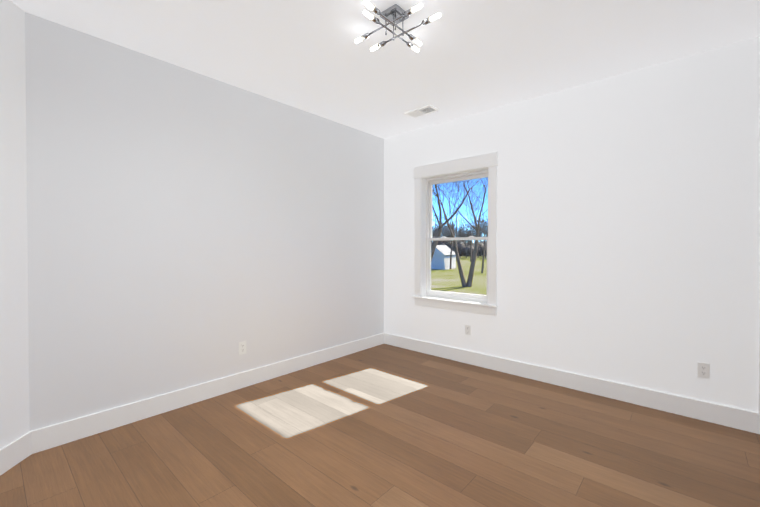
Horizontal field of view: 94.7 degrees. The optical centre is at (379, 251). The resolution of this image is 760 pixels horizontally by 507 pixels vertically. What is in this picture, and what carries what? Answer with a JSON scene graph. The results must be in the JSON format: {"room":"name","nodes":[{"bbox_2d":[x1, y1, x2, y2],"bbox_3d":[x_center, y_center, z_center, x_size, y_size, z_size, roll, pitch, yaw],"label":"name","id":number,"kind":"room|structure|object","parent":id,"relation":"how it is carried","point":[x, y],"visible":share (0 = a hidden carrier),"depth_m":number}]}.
{"room":"empty room","nodes":[
{"label":"empty room","id":0,"kind":"room"},
{"bbox_2d":[0,0,29,448],"bbox_3d":[-2.154,-0.096,1.459,0.120,2.740,1.518,0,1,-7],"label":"wall","id":1,"kind":"structure","parent":0,"point":[14,382],"depth_m":2.08},
{"bbox_2d":[0,333,758,475],"bbox_3d":[0.327,1.201,1.589,4.550,0.143,4.304,1,1,42],"label":"baseboard","id":2,"kind":"structure","parent":1,"relation":"attached to","point":[19,450],"depth_m":2.87},
{"bbox_2d":[25,12,383,430],"bbox_3d":[-1.131,-0.118,3.449,0.120,2.740,3.434,1,1,42],"label":"wall","id":3,"kind":"structure","parent":0,"point":[186,228],"depth_m":2.78},
{"bbox_2d":[239,341,245,354],"bbox_3d":[-1.263,0.889,3.216,0.007,0.114,0.070,1,1,42],"label":"electrical outlet","id":4,"kind":"object","parent":3,"relation":"attached to","point":[242,347],"visible":1,"depth_m":3.21},
{"bbox_2d":[0,344,759,506],"bbox_3d":[0.337,1.332,1.601,4.790,0.120,4.574,1,1,42],"label":"floor","id":5,"kind":"structure","parent":0,"point":[384,425],"depth_m":2.21},
{"bbox_2d":[10,0,759,138],"bbox_3d":[0.337,-1.527,1.569,4.790,0.120,4.574,1,1,42],"label":"ceiling","id":6,"kind":"structure","parent":0,"point":[470,57],"depth_m":2.49},
{"bbox_2d":[355,0,440,51],"bbox_3d":[0.090,-1.407,2.174,0.449,0.135,0.449,0,1,-11],"label":"ceiling light","id":7,"kind":"object","parent":6,"relation":"attached to","point":[394,15],"visible":1,"depth_m":2.13},
{"bbox_2d":[404,104,438,117],"bbox_3d":[0.442,-1.485,3.728,0.330,0.014,0.180,1,1,42],"label":"ceiling vent","id":8,"kind":"object","parent":6,"relation":"in","point":[422,111],"visible":1,"depth_m":3.71},
{"bbox_2d":[384,37,759,412],"bbox_3d":[1.805,-0.116,3.240,4.790,2.740,0.150,1,1,42],"label":"wall","id":9,"kind":"structure","parent":0,"point":[628,228],"depth_m":2.94},
{"bbox_2d":[421,167,487,296],"bbox_3d":[0.860,-0.170,4.035,0.880,1.460,0.085,1,1,42],"label":"liner","id":10,"kind":"object","parent":9,"relation":"in","point":[423,236],"visible":0.55,"depth_m":4.31},
{"bbox_2d":[412,296,497,307],"bbox_3d":[0.844,0.570,4.025,1.074,0.020,0.133,1,1,42],"label":"window sill","id":11,"kind":"structure","parent":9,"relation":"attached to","point":[457,301],"depth_m":3.98},
{"bbox_2d":[414,151,497,315],"bbox_3d":[0.823,-0.184,3.994,1.068,1.707,0.025,1,1,42],"label":"window frame","id":12,"kind":"structure","parent":9,"relation":"in","point":[489,161],"depth_m":3.83},
{"bbox_2d":[426,170,487,302],"bbox_3d":[0.908,-0.165,4.090,0.856,1.448,0.068,1,1,42],"label":"window unit","id":13,"kind":"structure","parent":9,"relation":"in","point":[431,182],"depth_m":4.18},
{"bbox_2d":[465,324,470,335],"bbox_3d":[0.975,0.875,3.883,0.070,0.114,0.007,1,1,42],"label":"electrical outlet","id":14,"kind":"object","parent":9,"relation":"attached to","point":[467,329],"visible":1,"depth_m":3.88},
{"bbox_2d":[697,362,709,378],"bbox_3d":[2.411,0.889,2.609,0.070,0.114,0.007,1,1,42],"label":"electrical outlet","id":15,"kind":"object","parent":9,"relation":"attached to","point":[703,370],"visible":1,"depth_m":2.61},
{"bbox_2d":[759,128,759,433],"bbox_3d":[2.990,0.170,2.076,1.022,2.194,0.025,1,1,42],"label":"door frame","id":16,"kind":"structure","parent":9,"relation":"attached to","point":[759,364],"depth_m":2.41},
{"label":"outside","id":17,"kind":"structure","parent":0,"visible":0},
{"bbox_2d":[431,256,486,294],"bbox_3d":[161.919,-0.367,262.544,700.000,0.200,599.400,1,1,42],"label":"ground","id":18,"kind":"structure","parent":17,"point":[454,273],"depth_m":27.92},
{"bbox_2d":[431,245,455,269],"bbox_3d":[7.007,0.653,41.093,2.840,2.750,3.800,0,1,33],"label":"shed","id":19,"kind":"object","parent":18,"relation":"on","point":[438,258],"depth_m":39.51},
{"bbox_2d":[431,212,487,257],"bbox_3d":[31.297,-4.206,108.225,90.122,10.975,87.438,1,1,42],"label":"tree","id":20,"kind":"object","parent":18,"relation":"on","point":[462,247],"depth_m":85.97},
{"bbox_2d":[431,177,487,286],"bbox_3d":[8.972,-4.572,38.231,23.663,13.297,46.789,1,1,42],"label":"trees","id":21,"kind":"object","parent":18,"relation":"on","point":[461,273],"depth_m":22.10}
]}

